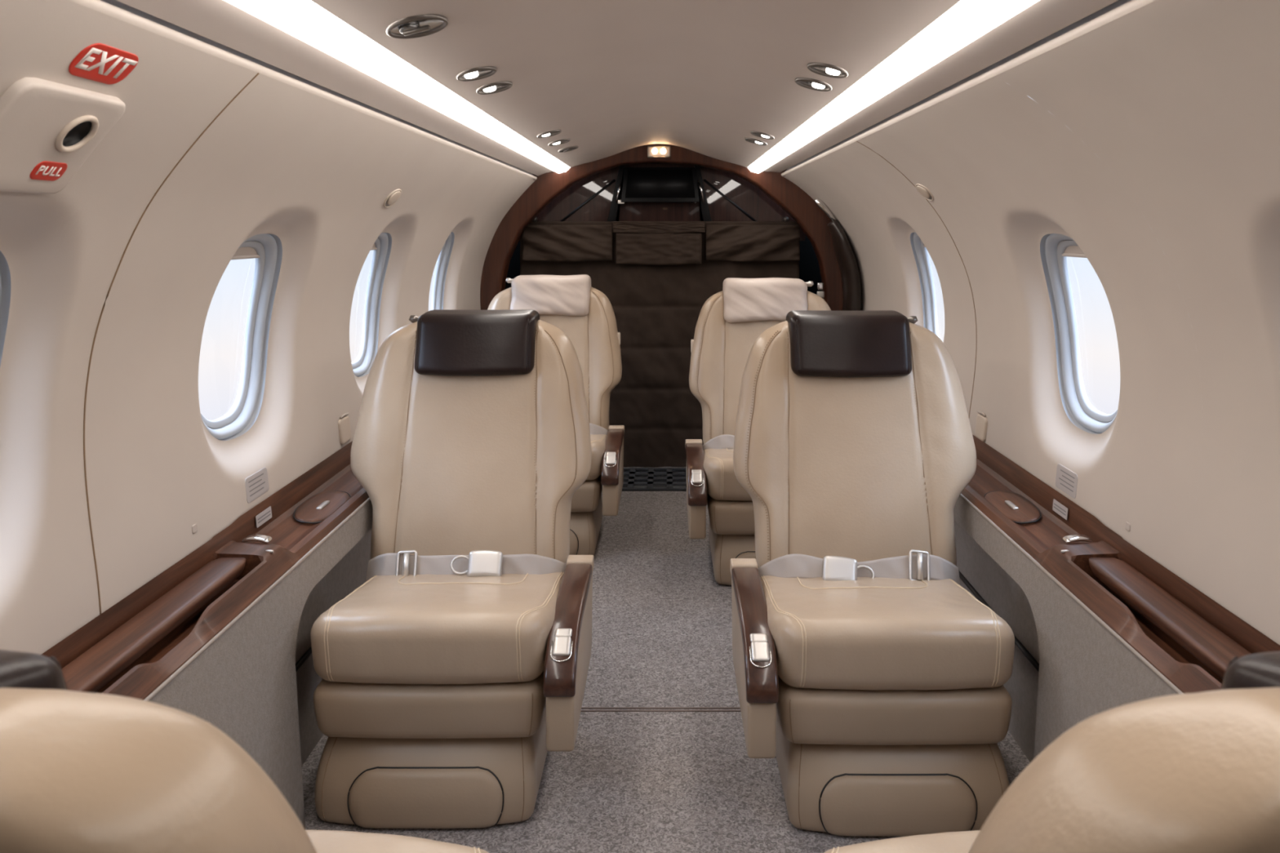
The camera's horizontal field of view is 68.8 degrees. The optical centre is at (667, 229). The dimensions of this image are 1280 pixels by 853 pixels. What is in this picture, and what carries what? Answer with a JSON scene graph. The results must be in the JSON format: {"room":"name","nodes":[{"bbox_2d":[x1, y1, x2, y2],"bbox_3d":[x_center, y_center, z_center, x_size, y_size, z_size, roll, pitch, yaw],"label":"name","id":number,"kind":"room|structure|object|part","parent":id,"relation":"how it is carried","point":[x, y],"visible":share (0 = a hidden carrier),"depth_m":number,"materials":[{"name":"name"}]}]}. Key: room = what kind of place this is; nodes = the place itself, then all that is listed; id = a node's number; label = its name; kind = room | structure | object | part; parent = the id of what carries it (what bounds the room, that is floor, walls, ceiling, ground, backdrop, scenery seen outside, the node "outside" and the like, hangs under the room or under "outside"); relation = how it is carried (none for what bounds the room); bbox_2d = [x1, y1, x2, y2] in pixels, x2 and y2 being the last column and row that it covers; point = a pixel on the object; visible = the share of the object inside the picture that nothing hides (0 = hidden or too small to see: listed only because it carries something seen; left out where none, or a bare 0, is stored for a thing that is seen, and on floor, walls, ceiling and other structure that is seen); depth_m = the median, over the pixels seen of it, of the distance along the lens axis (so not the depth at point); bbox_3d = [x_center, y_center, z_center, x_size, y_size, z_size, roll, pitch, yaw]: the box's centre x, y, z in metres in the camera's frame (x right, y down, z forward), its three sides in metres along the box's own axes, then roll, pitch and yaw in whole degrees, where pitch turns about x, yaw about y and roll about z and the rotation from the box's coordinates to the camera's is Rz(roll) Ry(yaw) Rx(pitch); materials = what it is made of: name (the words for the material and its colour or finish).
{"room":"aircraft cabin","nodes":[
{"label":"aircraft cabin","id":0,"kind":"room"},
{"bbox_2d":[143,497,373,829],"bbox_3d":[-0.684,0.820,1.391,0.101,0.460,5.282,0,0,0],"label":"wall","id":1,"kind":"structure","parent":0,"point":[256,680],"depth_m":1.57,"materials":[{"name":"grey fabric"}]},
{"bbox_2d":[0,0,537,654],"bbox_3d":[-0.698,0.183,1.385,0.280,0.907,5.270,0,0,0],"label":"wall","id":2,"kind":"structure","parent":0,"point":[298,160],"depth_m":1.38,"materials":[{"name":"beige plastic"}]},
{"bbox_2d":[0,250,11,366],"bbox_3d":[-0.823,0.203,1.008,0.099,0.406,0.316,0,0,0],"label":"window","id":3,"kind":"structure","parent":2,"relation":"in","point":[5,275],"depth_m":1.15,"materials":[{"name":"grey plastic"}]},
{"bbox_2d":[0,77,125,193],"bbox_3d":[-0.663,-0.096,0.988,0.091,0.111,0.174,0,0,0],"label":"panel","id":4,"kind":"object","parent":2,"relation":"attached to","point":[49,129],"visible":1,"depth_m":0.99,"materials":[{"name":"beige plastic"}]},
{"bbox_2d":[68,43,138,84],"bbox_3d":[-0.600,-0.177,0.995,0.032,0.034,0.094,0,0,0],"label":"exit sign","id":5,"kind":"object","parent":2,"relation":"attached to","point":[102,63],"visible":1,"depth_m":0.99,"materials":[{"name":"red plastic"}]},
{"bbox_2d":[83,72,259,614],"bbox_3d":[-0.682,0.157,1.283,0.242,0.747,0.003,0,0,0],"label":"trim","id":6,"kind":"structure","parent":2,"relation":"attached to","point":[258,73],"depth_m":1.28,"materials":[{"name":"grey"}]},
{"bbox_2d":[191,524,197,533],"bbox_3d":[-0.782,0.494,1.543,0.004,0.013,0.015,0,0,0],"label":"wall socket","id":7,"kind":"object","parent":2,"relation":"attached to","point":[194,527],"visible":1,"depth_m":1.54,"materials":[{"name":"beige plastic"}]},
{"bbox_2d":[41,440,368,700],"bbox_3d":[-0.720,0.565,1.390,0.112,0.090,5.240,0,0,0],"label":"ledge","id":8,"kind":"object","parent":2,"relation":"attached to","point":[132,647],"visible":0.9,"depth_m":1.44,"materials":[{"name":"brown wood"}]},
{"bbox_3d":[-0.736,0.567,0.852,0.066,0.030,1.464,0,0,0],"label":"table lid","id":9,"kind":"part","parent":8,"relation":"part of","materials":[{"name":"brown wood"}]},
{"bbox_2d":[255,506,271,528],"bbox_3d":[-0.770,0.548,1.782,0.003,0.022,0.066,0,0,0],"label":"placard","id":10,"kind":"object","parent":8,"relation":"attached to","point":[266,514],"visible":1,"depth_m":1.78,"materials":[{"name":"grey plastic"}]},
{"bbox_3d":[-0.724,0.583,1.965,0.076,0.026,0.210,0,0,0],"label":"cup holder lid","id":11,"kind":"part","parent":8,"relation":"part of","materials":[{"name":"brown wood"}]},
{"bbox_3d":[-0.724,0.580,1.962,0.012,0.007,0.055,0,0,0],"label":"handle","id":12,"kind":"part","parent":8,"relation":"part of","materials":[{"name":"silver metal"}]},
{"bbox_2d":[200,233,282,440],"bbox_3d":[-0.823,0.203,1.805,0.099,0.406,0.316,0,0,0],"label":"window","id":13,"kind":"structure","parent":2,"relation":"in","point":[266,248],"depth_m":1.92,"materials":[{"name":"grey plastic"}]},
{"bbox_2d":[231,247,260,259],"bbox_3d":[-0.822,0.041,1.805,0.015,0.031,0.200,0,0,0],"label":"shade","id":14,"kind":"object","parent":13,"relation":"attached to","point":[241,253],"depth_m":1.83,"materials":[{"name":"beige plastic"}]},
{"bbox_2d":[244,467,268,503],"bbox_3d":[-0.783,0.487,1.782,0.007,0.047,0.094,0,0,0],"label":"placard","id":15,"kind":"object","parent":2,"relation":"attached to","point":[256,484],"visible":1,"depth_m":1.78,"materials":[{"name":"grey plastic"}]},
{"bbox_2d":[337,412,351,444],"bbox_3d":[-0.781,0.480,2.260,0.013,0.069,0.068,0,0,0],"label":"wall latch","id":16,"kind":"structure","parent":2,"relation":"attached to","point":[344,424],"depth_m":2.25,"materials":[{"name":"beige plastic"}]},
{"bbox_2d":[351,232,391,377],"bbox_3d":[-0.823,0.203,2.565,0.099,0.406,0.316,0,0,0],"label":"window","id":17,"kind":"structure","parent":2,"relation":"in","point":[362,366],"depth_m":2.68,"materials":[{"name":"grey plastic"}]},
{"bbox_2d":[370,243,377,250],"bbox_3d":[-0.822,0.041,2.565,0.015,0.031,0.200,0,0,0],"label":"shade","id":18,"kind":"object","parent":17,"relation":"attached to","point":[374,247],"depth_m":2.62,"materials":[{"name":"beige plastic"}]},
{"bbox_2d":[383,188,401,208],"bbox_3d":[-0.682,-0.079,2.318,0.037,0.048,0.094,0,0,0],"label":"coat hook","id":19,"kind":"object","parent":2,"relation":"attached to","point":[393,197],"visible":1,"depth_m":2.31,"materials":[{"name":"beige plastic"}]},
{"bbox_2d":[431,231,454,310],"bbox_3d":[-0.823,0.203,3.345,0.099,0.406,0.316,0,0,0],"label":"window","id":20,"kind":"structure","parent":2,"relation":"in","point":[442,262],"depth_m":3.47,"materials":[{"name":"grey plastic"}]},
{"bbox_2d":[116,0,1118,175],"bbox_3d":[-0.036,-0.300,1.385,1.152,0.137,5.270,0,0,0],"label":"ceiling","id":21,"kind":"structure","parent":0,"point":[615,77],"depth_m":1.65,"materials":[{"name":"plastic"}]},
{"bbox_2d":[224,0,569,173],"bbox_3d":[-0.449,-0.259,1.920,0.068,0.035,4.140,0,0,0],"label":"recessed light","id":22,"kind":"object","parent":21,"relation":"in","point":[305,20],"visible":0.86,"depth_m":1.40,"materials":[{"name":"white plastic"}]},
{"bbox_2d":[385,13,448,38],"bbox_3d":[-0.350,-0.285,1.304,0.085,0.028,0.096,0,0,0],"label":"ceiling vent","id":23,"kind":"object","parent":21,"relation":"in","point":[420,25],"visible":1,"depth_m":1.30,"materials":[{"name":"grey metal"}]},
{"bbox_2d":[456,66,497,81],"bbox_3d":[-0.348,-0.285,1.700,0.073,0.025,0.083,0,0,0],"label":"recessed light","id":24,"kind":"object","parent":21,"relation":"in","point":[478,73],"visible":1,"depth_m":1.70,"materials":[{"name":"grey metal"}]},
{"bbox_2d":[475,80,512,94],"bbox_3d":[-0.347,-0.285,1.870,0.073,0.025,0.083,0,0,0],"label":"recessed light","id":25,"kind":"object","parent":21,"relation":"in","point":[498,86],"visible":1,"depth_m":1.86,"materials":[{"name":"grey metal"}]},
{"bbox_2d":[537,129,561,137],"bbox_3d":[-0.350,-0.285,2.760,0.073,0.025,0.083,0,0,0],"label":"recessed light","id":26,"kind":"object","parent":21,"relation":"in","point":[550,133],"visible":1,"depth_m":2.75,"materials":[{"name":"grey metal"}]},
{"bbox_2d":[547,137,570,146],"bbox_3d":[-0.350,-0.285,3.020,0.073,0.025,0.083,0,0,0],"label":"recessed light","id":27,"kind":"object","parent":21,"relation":"in","point":[563,140],"visible":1,"depth_m":3.01,"materials":[{"name":"grey metal"}]},
{"bbox_2d":[558,145,578,152],"bbox_3d":[-0.348,-0.285,3.280,0.073,0.025,0.083,0,0,0],"label":"recessed light","id":28,"kind":"object","parent":21,"relation":"in","point":[571,148],"visible":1,"depth_m":3.27,"materials":[{"name":"grey metal"}]},
{"bbox_2d":[744,137,767,145],"bbox_3d":[0.284,-0.283,2.980,0.073,0.025,0.083,0,0,0],"label":"recessed light","id":29,"kind":"object","parent":21,"relation":"in","point":[749,140],"visible":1,"depth_m":2.97,"materials":[{"name":"grey metal"}]},
{"bbox_2d":[750,130,774,139],"bbox_3d":[0.284,-0.283,2.780,0.073,0.025,0.083,0,0,0],"label":"recessed light","id":30,"kind":"object","parent":21,"relation":"in","point":[762,135],"visible":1,"depth_m":2.77,"materials":[{"name":"grey metal"}]},
{"bbox_2d":[794,77,832,91],"bbox_3d":[0.284,-0.283,1.810,0.073,0.025,0.083,0,0,0],"label":"recessed light","id":31,"kind":"object","parent":21,"relation":"in","point":[810,83],"visible":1,"depth_m":1.80,"materials":[{"name":"grey metal"}]},
{"bbox_2d":[806,62,848,78],"bbox_3d":[0.284,-0.283,1.650,0.073,0.025,0.083,0,0,0],"label":"recessed light","id":32,"kind":"object","parent":21,"relation":"in","point":[821,68],"visible":1,"depth_m":1.65,"materials":[{"name":"grey metal"}]},
{"bbox_2d":[747,0,1038,173],"bbox_3d":[0.373,-0.260,1.920,0.063,0.037,4.140,0,0,0],"label":"strip light","id":33,"kind":"object","parent":21,"relation":"in","point":[967,20],"visible":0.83,"depth_m":1.40,"materials":[{"name":"white plastic"}]},
{"bbox_2d":[505,163,822,294],"bbox_3d":[0.000,0.310,4.200,1.800,1.520,0.360,0,0,0],"label":"wall","id":34,"kind":"structure","parent":0,"point":[727,197],"depth_m":4.20,"materials":[{"name":"black"}]},
{"bbox_3d":[-0.458,-0.150,4.210,0.485,0.400,0.020,0,0,0],"label":"wood panel","id":35,"kind":"part","parent":34,"relation":"part of","materials":[{"name":"brown wood"}]},
{"bbox_2d":[647,145,670,157],"bbox_3d":[-0.036,-0.334,3.990,0.100,0.051,0.022,0,0,0],"label":"lamp","id":36,"kind":"object","parent":34,"relation":"attached to","point":[653,151],"visible":1,"depth_m":3.99,"materials":[{"name":"silver metal"}]},
{"bbox_3d":[-0.054,-0.337,3.983,0.024,0.026,0.010,0,0,0],"label":"bulb","id":37,"kind":"part","parent":36,"relation":"part of","materials":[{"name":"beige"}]},
{"bbox_3d":[-0.018,-0.337,3.983,0.024,0.026,0.010,0,0,0],"label":"bulb","id":38,"kind":"part","parent":36,"relation":"part of","materials":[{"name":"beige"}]},
{"bbox_3d":[-0.035,-0.140,4.225,0.380,0.380,0.020,0,0,0],"label":"wood panel","id":39,"kind":"part","parent":34,"relation":"part of","materials":[{"name":"brown wood"}]},
{"bbox_2d":[520,221,799,466],"bbox_3d":[-0.033,0.505,4.112,1.239,1.086,0.091,0,0,0],"label":"curtain","id":40,"kind":"object","parent":34,"relation":"hanging from","point":[657,277],"visible":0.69,"depth_m":4.13,"materials":[{"name":"brown fabric"}]},
{"bbox_2d":[615,167,704,204],"bbox_3d":[-0.033,-0.197,4.146,0.395,0.163,0.057,0,0,0],"label":"monitor","id":41,"kind":"object","parent":34,"relation":"attached to","point":[640,184],"visible":1,"depth_m":4.13,"materials":[{"name":"black"}]},
{"bbox_2d":[480,143,842,310],"bbox_3d":[0.000,0.288,4.050,1.860,1.514,0.100,0,0,0],"label":"trim","id":42,"kind":"structure","parent":34,"relation":"attached to","point":[795,202],"depth_m":4.00,"materials":[{"name":"brown wood"}]},
{"bbox_3d":[0.402,-0.150,4.210,0.515,0.400,0.020,0,0,0],"label":"wood panel","id":43,"kind":"part","parent":34,"relation":"part of","materials":[{"name":"brown wood"}]},
{"bbox_2d":[817,282,824,297],"bbox_3d":[0.655,0.258,3.989,0.032,0.064,0.012,0,0,0],"label":"latch","id":44,"kind":"object","parent":34,"relation":"in","point":[820,285],"depth_m":3.98,"materials":[{"name":"silver metal"}]},
{"bbox_2d":[301,466,1030,852],"bbox_3d":[0.000,1.050,1.600,1.600,0.001,5.700,0,0,0],"label":"floor","id":45,"kind":"structure","parent":0,"point":[630,782],"depth_m":1.90,"materials":[{"name":"grey carpet"}]},
{"bbox_2d":[0,649,488,852],"bbox_3d":[-0.394,0.630,0.722,0.533,0.839,0.681,0,0,3],"label":"seat","id":46,"kind":"object","parent":45,"relation":"on","point":[81,772],"visible":1,"depth_m":0.43,"materials":[{"name":"beige leather"}]},
{"bbox_3d":[-0.406,0.485,0.517,0.531,0.536,0.265,0,0,3],"label":"backrest","id":47,"kind":"part","parent":46,"relation":"part of","materials":[{"name":"beige leather"}]},
{"bbox_2d":[305,830,488,852],"bbox_3d":[-0.381,0.732,0.821,0.424,0.133,0.471,0,0,3],"label":"seat cushion","id":48,"kind":"object","parent":46,"relation":"on","point":[323,841],"depth_m":1.01,"materials":[{"name":"beige leather"}]},
{"bbox_2d":[310,309,594,828],"bbox_3d":[-0.435,0.619,1.914,0.557,0.860,0.653,0,0,0],"label":"seat","id":49,"kind":"object","parent":45,"relation":"on","point":[451,675],"visible":1,"depth_m":1.81,"materials":[{"name":"beige leather"}]},
{"bbox_3d":[-0.422,0.995,1.636,0.270,0.096,0.033,0,0,0],"label":"panel","id":50,"kind":"part","parent":49,"relation":"part of","materials":[{"name":"beige leather"}]},
{"bbox_2d":[310,572,563,684],"bbox_3d":[-0.414,0.731,1.828,0.424,0.133,0.471,0,0,0],"label":"seat cushion","id":51,"kind":"object","parent":49,"relation":"on","point":[395,628],"depth_m":1.61,"materials":[{"name":"beige leather"}]},
{"bbox_3d":[-0.443,0.481,2.118,0.542,0.545,0.241,0,0,0],"label":"backrest","id":52,"kind":"part","parent":49,"relation":"part of","materials":[{"name":"beige leather"}]},
{"bbox_3d":[-0.184,0.809,1.802,0.049,0.178,0.405,0,0,0],"label":"armrest","id":53,"kind":"part","parent":49,"relation":"part of","materials":[{"name":"brown wood"}]},
{"bbox_2d":[487,274,624,555],"bbox_3d":[-0.430,0.609,3.236,0.557,0.881,0.653,0,0,0],"label":"seat","id":54,"kind":"object","parent":45,"relation":"on","point":[584,313],"visible":0.41,"depth_m":3.39,"materials":[{"name":"beige leather"}]},
{"bbox_3d":[-0.438,0.481,3.440,0.542,0.545,0.241,0,0,0],"label":"backrest","id":55,"kind":"part","parent":54,"relation":"part of","materials":[{"name":"beige leather"}]},
{"bbox_3d":[-0.417,0.995,2.958,0.270,0.096,0.033,0,0,0],"label":"panel","id":56,"kind":"part","parent":54,"relation":"part of","materials":[{"name":"beige leather"}]},
{"bbox_2d":[585,434,606,480],"bbox_3d":[-0.409,0.731,3.150,0.424,0.133,0.471,0,0,0],"label":"seat cushion","id":57,"kind":"object","parent":54,"relation":"on","point":[597,472],"depth_m":2.95,"materials":[{"name":"beige leather"}]},
{"bbox_3d":[-0.179,0.809,3.124,0.049,0.178,0.405,0,0,0],"label":"armrest","id":58,"kind":"part","parent":54,"relation":"part of","materials":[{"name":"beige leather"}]},
{"bbox_2d":[601,467,686,491],"bbox_3d":[-0.030,1.045,3.915,0.744,0.010,0.330,0,0,0],"label":"floor vent","id":59,"kind":"object","parent":45,"relation":"in","point":[635,479],"visible":0.3,"depth_m":3.90,"materials":[{"name":"black plastic"}]},
{"bbox_2d":[581,706,741,711],"bbox_3d":[-0.010,1.049,2.041,1.220,0.004,0.016,0,0,0],"label":"trim","id":60,"kind":"structure","parent":45,"relation":"on","point":[582,708],"depth_m":2.04,"materials":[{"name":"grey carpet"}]},
{"bbox_2d":[685,277,831,585],"bbox_3d":[0.338,0.610,3.016,0.556,0.880,0.653,0,0,0],"label":"seat","id":61,"kind":"object","parent":45,"relation":"on","point":[730,322],"visible":0.43,"depth_m":3.15,"materials":[{"name":"beige leather"}]},
{"bbox_3d":[0.087,0.809,2.904,0.049,0.178,0.405,0,0,0],"label":"armrest","id":62,"kind":"part","parent":61,"relation":"part of","materials":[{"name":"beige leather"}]},
{"bbox_2d":[702,448,752,501],"bbox_3d":[0.317,0.732,2.930,0.424,0.133,0.471,0,0,0],"label":"seat cushion","id":63,"kind":"object","parent":61,"relation":"on","point":[720,482],"depth_m":2.72,"materials":[{"name":"beige leather"}]},
{"bbox_3d":[0.325,0.995,2.738,0.270,0.096,0.033,0,0,0],"label":"panel","id":64,"kind":"part","parent":61,"relation":"part of","materials":[{"name":"beige leather"}]},
{"bbox_3d":[0.346,0.481,3.221,0.542,0.545,0.240,0,0,0],"label":"backrest","id":65,"kind":"part","parent":61,"relation":"part of","materials":[{"name":"beige leather"}]},
{"bbox_2d":[729,310,1014,836],"bbox_3d":[0.411,0.619,1.893,0.556,0.860,0.653,0,0,0],"label":"seat","id":66,"kind":"object","parent":45,"relation":"on","point":[873,680],"visible":1,"depth_m":1.80,"materials":[{"name":"beige leather"}]},
{"bbox_3d":[0.161,0.809,1.781,0.049,0.178,0.405,0,0,0],"label":"armrest","id":67,"kind":"part","parent":66,"relation":"part of","materials":[{"name":"brown wood"}]},
{"bbox_3d":[0.419,0.481,2.098,0.542,0.545,0.240,0,0,0],"label":"backrest","id":68,"kind":"part","parent":66,"relation":"part of","materials":[{"name":"beige leather"}]},
{"bbox_2d":[760,575,1014,690],"bbox_3d":[0.390,0.732,1.807,0.424,0.133,0.471,0,0,0],"label":"seat cushion","id":69,"kind":"object","parent":66,"relation":"on","point":[818,633],"depth_m":1.59,"materials":[{"name":"beige leather"}]},
{"bbox_3d":[0.398,0.995,1.615,0.270,0.096,0.033,0,0,0],"label":"panel","id":70,"kind":"part","parent":66,"relation":"part of","materials":[{"name":"beige leather"}]},
{"bbox_2d":[823,651,1279,852],"bbox_3d":[0.369,0.630,0.722,0.532,0.839,0.681,0,0,-3],"label":"seat","id":71,"kind":"object","parent":45,"relation":"on","point":[1199,772],"visible":1,"depth_m":0.42,"materials":[{"name":"beige leather"}]},
{"bbox_2d":[823,830,980,852],"bbox_3d":[0.355,0.731,0.821,0.424,0.133,0.471,0,0,-3],"label":"seat cushion","id":72,"kind":"object","parent":71,"relation":"on","point":[951,842],"depth_m":1.01,"materials":[{"name":"beige leather"}]},
{"bbox_3d":[0.381,0.485,0.517,0.531,0.536,0.266,0,0,-3],"label":"backrest","id":73,"kind":"part","parent":71,"relation":"part of","materials":[{"name":"beige leather"}]},
{"bbox_2d":[781,0,1279,644],"bbox_3d":[0.663,0.175,1.385,0.351,0.922,5.270,0,0,0],"label":"wall","id":74,"kind":"structure","parent":0,"point":[1176,102],"depth_m":1.44,"materials":[{"name":"beige plastic"}]},
{"bbox_2d":[813,197,861,310],"bbox_3d":[0.701,0.159,3.860,0.194,0.582,0.192,0,0,0],"label":"trim","id":75,"kind":"structure","parent":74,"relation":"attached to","point":[845,255],"depth_m":3.79,"materials":[{"name":"brown wood"}]},
{"bbox_2d":[856,141,977,418],"bbox_3d":[0.647,0.149,2.420,0.313,0.762,0.003,0,0,0],"label":"trim","id":76,"kind":"structure","parent":74,"relation":"attached to","point":[856,141],"depth_m":2.42,"materials":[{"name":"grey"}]},
{"bbox_2d":[915,183,933,200],"bbox_3d":[0.657,-0.096,2.383,0.040,0.045,0.094,0,0,0],"label":"coat hook","id":77,"kind":"object","parent":74,"relation":"attached to","point":[922,190],"visible":1,"depth_m":2.37,"materials":[{"name":"beige plastic"}]},
{"bbox_2d":[910,231,939,337],"bbox_3d":[0.821,0.203,2.910,0.104,0.407,0.316,0,0,0],"label":"window","id":78,"kind":"structure","parent":74,"relation":"in","point":[919,250],"depth_m":3.03,"materials":[{"name":"grey plastic"}]},
{"bbox_2d":[974,410,987,441],"bbox_3d":[0.781,0.487,2.320,0.013,0.069,0.068,0,0,0],"label":"wall latch","id":79,"kind":"structure","parent":74,"relation":"attached to","point":[981,424],"depth_m":2.31,"materials":[{"name":"beige plastic"}]},
{"bbox_2d":[1055,463,1077,498],"bbox_3d":[0.783,0.492,1.830,0.007,0.047,0.094,0,0,0],"label":"placard","id":80,"kind":"object","parent":74,"relation":"attached to","point":[1066,480],"visible":1,"depth_m":1.83,"materials":[{"name":"grey plastic"}]},
{"bbox_2d":[1040,233,1117,434],"bbox_3d":[0.821,0.203,1.862,0.104,0.407,0.316,0,0,0],"label":"window","id":81,"kind":"structure","parent":74,"relation":"in","point":[1055,248],"depth_m":1.97,"materials":[{"name":"grey plastic"}]},
{"bbox_2d":[1062,245,1086,257],"bbox_3d":[0.819,0.039,1.862,0.016,0.031,0.200,0,0,0],"label":"shade","id":82,"kind":"object","parent":81,"relation":"attached to","point":[1067,251],"depth_m":1.89,"materials":[{"name":"beige plastic"}]},
{"bbox_2d":[960,434,1279,693],"bbox_3d":[0.720,0.565,1.390,0.112,0.090,5.240,0,0,0],"label":"ledge","id":83,"kind":"object","parent":74,"relation":"attached to","point":[1189,637],"visible":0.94,"depth_m":1.48,"materials":[{"name":"brown wood"}]},
{"bbox_3d":[0.724,0.580,1.962,0.012,0.007,0.055,0,0,0],"label":"handle","id":84,"kind":"part","parent":83,"relation":"part of","materials":[{"name":"silver metal"}]},
{"bbox_3d":[0.724,0.583,1.965,0.076,0.026,0.210,0,0,0],"label":"cup holder lid","id":85,"kind":"part","parent":83,"relation":"part of","materials":[{"name":"brown wood"}]},
{"bbox_2d":[1052,498,1067,519],"bbox_3d":[0.770,0.548,1.830,0.003,0.022,0.066,0,0,0],"label":"placard","id":86,"kind":"object","parent":83,"relation":"attached to","point":[1058,508],"visible":1,"depth_m":1.83,"materials":[{"name":"grey plastic"}]},
{"bbox_3d":[0.736,0.567,0.852,0.066,0.030,1.464,0,0,0],"label":"table lid","id":87,"kind":"part","parent":83,"relation":"part of","materials":[{"name":"brown wood"}]},
{"bbox_2d":[1124,521,1130,531],"bbox_3d":[0.781,0.503,1.582,0.004,0.013,0.015,0,0,0],"label":"wall socket","id":88,"kind":"object","parent":74,"relation":"attached to","point":[1127,526],"visible":1,"depth_m":1.58,"materials":[{"name":"beige plastic"}]},
{"bbox_2d":[953,493,1183,762],"bbox_3d":[0.684,0.820,1.391,0.101,0.460,5.282,0,0,0],"label":"wall","id":89,"kind":"structure","parent":0,"point":[1070,667],"depth_m":1.62,"materials":[{"name":"grey fabric"}]}
]}

